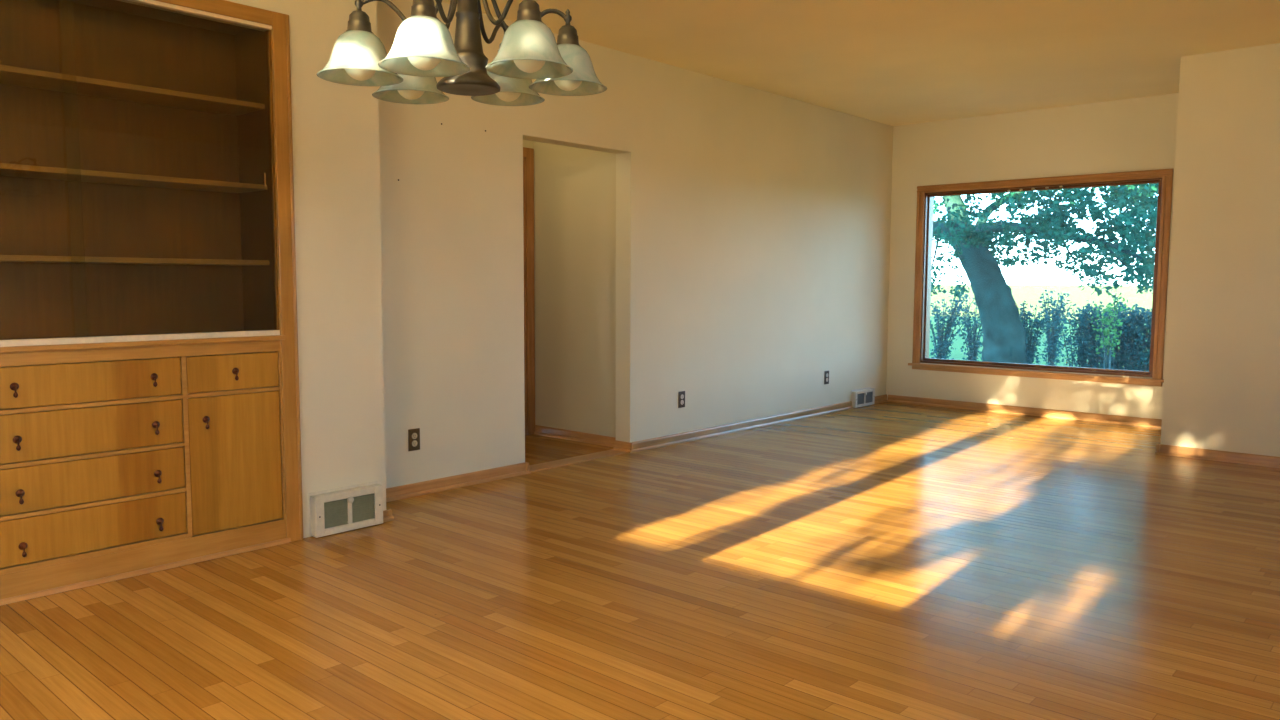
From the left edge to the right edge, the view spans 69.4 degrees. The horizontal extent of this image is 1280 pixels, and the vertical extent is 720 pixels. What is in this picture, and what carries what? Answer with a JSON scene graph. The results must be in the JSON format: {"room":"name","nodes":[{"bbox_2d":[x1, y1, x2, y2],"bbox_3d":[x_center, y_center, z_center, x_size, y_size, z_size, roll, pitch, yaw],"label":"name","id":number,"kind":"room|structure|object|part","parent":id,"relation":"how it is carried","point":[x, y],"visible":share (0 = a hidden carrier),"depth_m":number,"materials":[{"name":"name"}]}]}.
{"room":"dining room","nodes":[
{"label":"dining room","id":0,"kind":"room"},
{"bbox_2d":[226,0,385,537],"bbox_3d":[-2.542,-0.427,3.035,0.458,2.550,3.575,5,6,42],"label":"wall","id":1,"kind":"structure","parent":0,"point":[336,161],"depth_m":4.04,"materials":[{"name":"beige paint"}]},
{"bbox_2d":[308,481,382,537],"bbox_3d":[-1.306,0.665,4.128,0.064,0.190,0.343,5,6,42],"label":"air vent","id":2,"kind":"object","parent":1,"relation":"in","point":[347,508],"visible":1,"depth_m":4.10,"materials":[{"name":"white metal"}]},
{"bbox_3d":[-1.355,0.674,4.083,0.044,0.120,0.115,5,6,42],"label":"louver panel","id":3,"kind":"part","parent":2,"relation":"part of","materials":[{"name":"grey metal"}]},
{"bbox_3d":[-1.286,0.623,4.108,0.013,0.031,0.031,5,6,42],"label":"lever knob","id":4,"kind":"part","parent":2,"relation":"part of","materials":[{"name":"beige paint"}]},
{"bbox_3d":[-1.264,0.665,4.184,0.044,0.120,0.115,5,6,42],"label":"louver panel","id":5,"kind":"part","parent":2,"relation":"part of","materials":[{"name":"grey metal"}]},
{"bbox_2d":[383,509,393,522],"bbox_3d":[-1.282,0.718,4.397,0.306,0.048,0.065,5,6,42],"label":"trim","id":6,"kind":"structure","parent":1,"relation":"attached to","point":[387,514],"depth_m":4.30,"materials":[{"name":"brown wood"}]},
{"bbox_2d":[523,140,532,147],"bbox_3d":[-1.538,-0.666,5.900,0.100,2.550,2.200,5,6,42],"label":"wall","id":7,"kind":"structure","parent":0,"point":[526,143],"depth_m":6.58,"materials":[{"name":"paint"}]},
{"bbox_2d":[523,147,534,434],"bbox_3d":[-1.105,-0.459,6.376,0.139,2.060,0.920,5,6,42],"label":"door","id":8,"kind":"structure","parent":7,"relation":"in","point":[528,153],"depth_m":6.65,"materials":[{"name":"brown wood"}]},
{"bbox_2d":[533,141,615,436],"bbox_3d":[-0.442,-0.710,6.461,0.987,2.550,0.100,5,6,42],"label":"wall","id":9,"kind":"structure","parent":0,"point":[575,188],"depth_m":6.42,"materials":[{"name":"paint"}]},
{"bbox_2d":[376,0,892,487],"bbox_3d":[0.403,-0.715,6.566,0.130,2.550,5.633,5,6,42],"label":"wall","id":10,"kind":"structure","parent":0,"point":[753,225],"depth_m":6.12,"materials":[{"name":"beige paint"}]},
{"bbox_2d":[408,428,419,450],"bbox_3d":[-1.171,0.413,4.794,0.009,0.114,0.070,5,6,42],"label":"electrical outlet","id":11,"kind":"object","parent":10,"relation":"attached to","point":[413,434],"visible":1,"depth_m":4.79,"materials":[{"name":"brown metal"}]},
{"bbox_2d":[529,449,627,471],"bbox_3d":[-0.416,0.626,5.766,0.139,0.006,0.907,5,6,42],"label":"trim","id":12,"kind":"structure","parent":10,"relation":"attached to","point":[582,458],"depth_m":5.75,"materials":[{"name":"brown wood"}]},
{"bbox_2d":[526,425,632,473],"bbox_3d":[-0.713,0.569,6.078,1.042,0.065,0.984,5,6,42],"label":"baseboard","id":13,"kind":"structure","parent":10,"relation":"attached to","point":[596,439],"depth_m":6.42,"materials":[{"name":"brown wood"}]},
{"bbox_2d":[386,394,887,501],"bbox_3d":[0.456,0.527,6.620,0.024,0.065,5.633,5,6,42],"label":"baseboard","id":14,"kind":"structure","parent":10,"relation":"attached to","point":[472,478],"depth_m":6.16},
{"bbox_2d":[678,391,684,407],"bbox_3d":[0.292,0.275,6.425,0.009,0.114,0.070,5,6,42],"label":"electrical outlet","id":15,"kind":"object","parent":10,"relation":"attached to","point":[681,395],"visible":1,"depth_m":6.42,"materials":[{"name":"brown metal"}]},
{"bbox_2d":[824,371,828,383],"bbox_3d":[1.595,0.149,7.877,0.009,0.114,0.070,5,6,42],"label":"electrical outlet","id":16,"kind":"object","parent":10,"relation":"attached to","point":[826,378],"visible":1,"depth_m":7.87,"materials":[{"name":"brown metal"}]},
{"bbox_2d":[851,387,874,407],"bbox_3d":[2.020,0.337,8.337,0.054,0.158,0.365,5,6,42],"label":"air vent","id":17,"kind":"object","parent":10,"relation":"in","point":[861,397],"visible":1,"depth_m":8.31,"materials":[{"name":"white metal"}]},
{"bbox_3d":[1.964,0.345,8.285,0.034,0.100,0.132,5,6,42],"label":"louver panel","id":18,"kind":"part","parent":17,"relation":"part of","materials":[{"name":"grey metal"}]},
{"bbox_3d":[2.001,0.335,8.354,0.004,0.158,0.365,5,6,42],"label":"plate","id":19,"kind":"part","parent":17,"relation":"part of","materials":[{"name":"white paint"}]},
{"bbox_3d":[2.068,0.336,8.400,0.034,0.100,0.132,5,6,42],"label":"louver panel","id":20,"kind":"part","parent":17,"relation":"part of","materials":[{"name":"grey metal"}]},
{"bbox_2d":[0,402,1279,719],"bbox_3d":[1.256,0.885,3.539,7.950,0.120,9.428,5,6,42],"label":"floor","id":21,"kind":"structure","parent":0,"point":[885,560],"depth_m":3.25,"materials":[{"name":"brown wood"}]},
{"bbox_2d":[0,0,303,605],"bbox_3d":[-2.107,-0.285,3.413,0.346,2.206,1.604,5,6,42],"label":"hutch","id":22,"kind":"object","parent":21,"relation":"on","point":[150,395],"visible":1,"depth_m":3.61,"materials":[{"name":"brown wood"}]},
{"bbox_3d":[-2.141,0.103,3.165,0.020,0.052,0.028,5,6,42],"label":"drop pull","id":23,"kind":"part","parent":22,"relation":"part of","materials":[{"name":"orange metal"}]},
{"bbox_3d":[-2.142,0.287,3.180,0.020,0.052,0.028,5,6,42],"label":"drop pull","id":24,"kind":"part","parent":22,"relation":"part of","materials":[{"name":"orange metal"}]},
{"bbox_3d":[-2.142,0.474,3.196,0.020,0.052,0.028,5,6,42],"label":"drop pull","id":25,"kind":"part","parent":22,"relation":"part of","materials":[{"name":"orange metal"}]},
{"bbox_3d":[-2.143,0.660,3.212,0.020,0.052,0.028,5,6,42],"label":"drop pull","id":26,"kind":"part","parent":22,"relation":"part of","materials":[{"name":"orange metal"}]},
{"bbox_3d":[-2.253,-0.674,3.035,0.004,1.235,0.741,5,6,42],"label":"glass door","id":27,"kind":"part","parent":22,"relation":"part of","materials":[{"name":"clear glass"}]},
{"bbox_3d":[-2.006,0.080,3.354,0.034,0.143,0.642,5,6,42],"label":"drawer","id":28,"kind":"part","parent":22,"relation":"part of","materials":[{"name":"brown wood"}]},
{"bbox_3d":[-2.007,0.255,3.369,0.034,0.168,0.642,5,6,42],"label":"drawer","id":29,"kind":"part","parent":22,"relation":"part of","materials":[{"name":"brown wood"}]},
{"bbox_3d":[-2.008,0.437,3.384,0.034,0.160,0.642,5,6,42],"label":"drawer","id":30,"kind":"part","parent":22,"relation":"part of","materials":[{"name":"brown wood"}]},
{"bbox_3d":[-2.009,0.616,3.399,0.034,0.162,0.642,5,6,42],"label":"drawer","id":31,"kind":"part","parent":22,"relation":"part of","materials":[{"name":"brown wood"}]},
{"bbox_2d":[0,64,264,115],"bbox_3d":[-2.129,-1.014,3.373,0.250,0.020,1.444,5,6,42],"label":"shelf","id":32,"kind":"object","parent":22,"relation":"attached to","point":[18,79],"depth_m":3.54,"materials":[{"name":"brown wood"}]},
{"bbox_2d":[0,163,266,192],"bbox_3d":[-2.130,-0.684,3.401,0.250,0.020,1.444,5,6,42],"label":"shelf","id":33,"kind":"object","parent":22,"relation":"attached to","point":[18,173],"depth_m":3.55,"materials":[{"name":"brown wood"}]},
{"bbox_2d":[0,255,268,265],"bbox_3d":[-2.131,-0.372,3.428,0.250,0.020,1.444,5,6,42],"label":"shelf","id":34,"kind":"object","parent":22,"relation":"attached to","point":[5,260],"depth_m":3.60,"materials":[{"name":"brown wood"}]},
{"bbox_3d":[-2.001,0.390,3.373,0.022,0.868,1.456,5,6,42],"label":"frame","id":35,"kind":"part","parent":22,"relation":"part of","materials":[{"name":"brown wood"}]},
{"bbox_3d":[-1.839,0.076,3.501,0.020,0.052,0.028,5,6,42],"label":"drop pull","id":36,"kind":"part","parent":22,"relation":"part of","materials":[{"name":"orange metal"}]},
{"bbox_3d":[-1.840,0.259,3.517,0.020,0.052,0.028,5,6,42],"label":"drop pull","id":37,"kind":"part","parent":22,"relation":"part of","materials":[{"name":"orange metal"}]},
{"bbox_3d":[-1.841,0.447,3.533,0.020,0.052,0.028,5,6,42],"label":"drop pull","id":38,"kind":"part","parent":22,"relation":"part of","materials":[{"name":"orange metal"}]},
{"bbox_3d":[-1.841,0.633,3.549,0.020,0.052,0.028,5,6,42],"label":"drop pull","id":39,"kind":"part","parent":22,"relation":"part of","materials":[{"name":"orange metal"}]},
{"bbox_3d":[-1.714,0.248,3.657,0.020,0.052,0.028,5,6,42],"label":"drop pull","id":40,"kind":"part","parent":22,"relation":"part of","materials":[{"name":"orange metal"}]},
{"bbox_3d":[-1.654,0.048,3.747,0.034,0.143,0.373,5,6,42],"label":"drawer","id":41,"kind":"part","parent":22,"relation":"part of","materials":[{"name":"brown wood"}]},
{"bbox_3d":[-1.655,0.411,3.778,0.034,0.547,0.373,5,6,42],"label":"cabinet door","id":42,"kind":"part","parent":22,"relation":"part of","materials":[{"name":"brown wood"}]},
{"bbox_3d":[-1.631,0.057,3.733,0.020,0.052,0.028,5,6,42],"label":"drop pull","id":43,"kind":"part","parent":22,"relation":"part of","materials":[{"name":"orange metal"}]},
{"bbox_3d":[-1.479,-0.322,3.876,0.024,2.206,0.074,5,6,42],"label":"casing","id":44,"kind":"part","parent":22,"relation":"part of","materials":[{"name":"brown wood"}]},
{"bbox_2d":[442,0,1279,125],"bbox_3d":[1.242,-1.776,3.323,8.100,0.120,9.508,5,6,42],"label":"ceiling","id":45,"kind":"structure","parent":0,"point":[888,62],"depth_m":5.55,"materials":[{"name":"paint"}]},
{"bbox_2d":[316,0,606,105],"bbox_3d":[-0.391,-1.112,2.069,0.638,1.004,0.587,5,6,42],"label":"chandelier","id":46,"kind":"object","parent":45,"relation":"hanging from","point":[423,49],"visible":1,"depth_m":2.02,"materials":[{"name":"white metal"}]},
{"bbox_3d":[-0.617,-0.670,2.037,0.184,0.095,0.184,5,6,42],"label":"lamp shade","id":47,"kind":"part","parent":46,"relation":"part of","materials":[{"name":"white glass"}]},
{"bbox_3d":[-0.617,-0.666,2.037,0.072,0.096,0.072,5,6,42],"label":"bulb","id":48,"kind":"part","parent":46,"relation":"part of","materials":[{"name":"white glass"}]},
{"bbox_3d":[-0.512,-0.822,2.054,0.215,0.170,0.010,-1,5,-16],"label":"arm","id":49,"kind":"part","parent":46,"relation":"part of","materials":[{"name":"brown metal"}]},
{"bbox_3d":[-0.561,-0.691,2.258,0.184,0.095,0.184,5,6,42],"label":"lamp shade","id":50,"kind":"part","parent":46,"relation":"part of","materials":[{"name":"white glass"}]},
{"bbox_3d":[-0.561,-0.686,2.258,0.072,0.096,0.072,5,6,42],"label":"bulb","id":51,"kind":"part","parent":46,"relation":"part of","materials":[{"name":"white glass"}]},
{"bbox_3d":[-0.441,-0.646,1.886,0.184,0.095,0.184,5,6,42],"label":"lamp shade","id":52,"kind":"part","parent":46,"relation":"part of","materials":[{"name":"white glass"}]},
{"bbox_3d":[-0.441,-0.641,1.886,0.072,0.096,0.072,5,6,42],"label":"bulb","id":53,"kind":"part","parent":46,"relation":"part of","materials":[{"name":"white glass"}]},
{"bbox_3d":[-0.417,-0.811,1.972,0.010,0.177,0.204,1,5,13],"label":"arm","id":54,"kind":"part","parent":46,"relation":"part of","materials":[{"name":"brown metal"}]},
{"bbox_3d":[-0.482,-0.832,2.174,0.210,0.169,0.010,5,7,42],"label":"arm","id":55,"kind":"part","parent":46,"relation":"part of","materials":[{"name":"brown metal"}]},
{"bbox_3d":[-0.358,-0.837,2.208,0.010,0.164,0.207,2,5,15],"label":"arm","id":56,"kind":"part","parent":46,"relation":"part of","materials":[{"name":"brown metal"}]},
{"bbox_3d":[-0.305,-0.816,2.004,0.010,0.171,0.203,-5,7,-45],"label":"arm","id":57,"kind":"part","parent":46,"relation":"part of","materials":[{"name":"brown metal"}]},
{"bbox_3d":[-0.332,-0.703,2.321,0.184,0.095,0.184,5,6,42],"label":"lamp shade","id":58,"kind":"part","parent":46,"relation":"part of","materials":[{"name":"white glass"}]},
{"bbox_3d":[-0.332,-0.699,2.321,0.072,0.096,0.072,5,6,42],"label":"bulb","id":59,"kind":"part","parent":46,"relation":"part of","materials":[{"name":"white glass"}]},
{"bbox_3d":[-0.271,-0.828,2.123,0.210,0.167,0.010,-1,5,-16],"label":"arm","id":60,"kind":"part","parent":46,"relation":"part of","materials":[{"name":"brown metal"}]},
{"bbox_3d":[-0.233,-0.659,1.945,0.184,0.095,0.184,5,6,42],"label":"lamp shade","id":61,"kind":"part","parent":46,"relation":"part of","materials":[{"name":"white glass"}]},
{"bbox_3d":[-0.233,-0.655,1.945,0.072,0.096,0.072,5,6,42],"label":"bulb","id":62,"kind":"part","parent":46,"relation":"part of","materials":[{"name":"white glass"}]},
{"bbox_3d":[-0.169,-0.685,2.164,0.184,0.095,0.184,5,6,42],"label":"lamp shade","id":63,"kind":"part","parent":46,"relation":"part of","materials":[{"name":"white glass"}]},
{"bbox_3d":[-0.169,-0.681,2.165,0.072,0.096,0.072,5,6,42],"label":"bulb","id":64,"kind":"part","parent":46,"relation":"part of","materials":[{"name":"white glass"}]},
{"bbox_2d":[886,93,1178,418],"bbox_3d":[1.524,-0.965,9.438,15.700,2.770,0.160,5,6,42],"label":"wall","id":65,"kind":"structure","parent":0,"point":[1133,134],"depth_m":7.82,"materials":[{"name":"beige paint"}]},
{"bbox_2d":[887,395,1161,427],"bbox_3d":[4.766,0.552,6.530,6.526,0.065,0.024,5,6,42],"label":"baseboard","id":66,"kind":"structure","parent":65,"relation":"attached to","point":[1116,419],"depth_m":7.82,"materials":[{"name":"brown wood"}]},
{"bbox_2d":[908,168,1172,385],"bbox_3d":[3.322,-0.690,7.820,2.106,1.666,0.202,5,6,42],"label":"window","id":67,"kind":"structure","parent":65,"relation":"in","point":[1164,177],"depth_m":7.68,"materials":[{"name":"brown wood"}]},
{"bbox_3d":[3.273,0.116,7.836,2.106,0.056,0.062,5,6,42],"label":"sill","id":68,"kind":"part","parent":67,"relation":"part of","materials":[{"name":"brown wood"}]},
{"bbox_3d":[3.282,-1.484,7.696,2.056,0.064,0.024,5,6,42],"label":"casing","id":69,"kind":"part","parent":67,"relation":"part of","materials":[{"name":"brown wood"}]},
{"bbox_2d":[1161,43,1279,456],"bbox_3d":[4.941,-0.539,4.696,3.960,2.550,0.120,5,6,42],"label":"wall partition","id":70,"kind":"structure","parent":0,"point":[1221,389],"depth_m":5.76,"materials":[{"name":"beige paint"}]},
{"bbox_2d":[1155,444,1279,467],"bbox_3d":[4.919,0.699,4.800,3.984,0.065,0.144,5,6,42],"label":"baseboard","id":71,"kind":"structure","parent":70,"relation":"attached to","point":[1170,450],"depth_m":5.84,"materials":[{"name":"brown wood"}]},
{"label":"outside","id":72,"kind":"structure","parent":0,"visible":0},
{"bbox_2d":[930,284,1152,319],"bbox_3d":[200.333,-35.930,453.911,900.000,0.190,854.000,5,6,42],"label":"field","id":73,"kind":"structure","parent":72,"point":[1031,294],"depth_m":114.20,"materials":[{"name":"white"}]},
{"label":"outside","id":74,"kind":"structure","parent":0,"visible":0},
{"bbox_2d":[929,316,1148,370],"bbox_3d":[-8.473,0.796,11.699,100.000,0.200,86.000,5,6,42],"label":"lawn","id":75,"kind":"structure","parent":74,"point":[956,353],"depth_m":25.13,"materials":[{"name":"green plant"}]},
{"bbox_2d":[930,294,978,358],"bbox_3d":[6.313,-0.643,19.131,1.360,1.593,0.998,5,6,42],"label":"shrub","id":76,"kind":"object","parent":75,"relation":"on","point":[942,347],"visible":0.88,"depth_m":19.07,"materials":[{"name":"green plant"}]},
{"bbox_2d":[951,302,983,360],"bbox_3d":[6.557,-0.449,18.318,0.696,1.464,0.718,1,5,4],"label":"shrub","id":77,"kind":"object","parent":75,"relation":"on","point":[972,353],"visible":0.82,"depth_m":18.30,"materials":[{"name":"green plant"}]},
{"bbox_2d":[1018,301,1056,363],"bbox_3d":[6.940,-0.335,16.381,0.830,1.443,0.571,5,6,42],"label":"shrub","id":78,"kind":"object","parent":75,"relation":"on","point":[1030,352],"visible":0.62,"depth_m":16.30,"materials":[{"name":"green plant"}]},
{"bbox_2d":[931,183,1158,363],"bbox_3d":[5.805,-5.282,15.801,8.354,11.541,5.862,5,6,42],"label":"leaning tree","id":79,"kind":"object","parent":75,"relation":"on","point":[1002,327],"visible":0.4,"depth_m":14.13,"materials":[{"name":"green plant"}]},
{"bbox_2d":[1037,290,1072,365],"bbox_3d":[8.251,-0.590,18.422,0.645,1.618,0.608,1,5,14],"label":"shrub","id":80,"kind":"object","parent":75,"relation":"on","point":[1051,349],"visible":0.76,"depth_m":18.38,"materials":[{"name":"green plant"}]},
{"bbox_2d":[1051,300,1151,370],"bbox_3d":[8.229,-0.331,15.902,1.236,1.474,2.621,-2,5,-27],"label":"hedge","id":81,"kind":"object","parent":75,"relation":"on","point":[1132,344],"visible":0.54,"depth_m":15.87,"materials":[{"name":"green plant"}]},
{"bbox_2d":[1088,293,1133,368],"bbox_3d":[7.601,-0.289,14.961,0.591,1.598,0.499,0,5,0],"label":"sapling","id":82,"kind":"object","parent":75,"relation":"on","point":[1109,333],"visible":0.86,"depth_m":14.94,"materials":[{"name":"green plant"}]}
]}

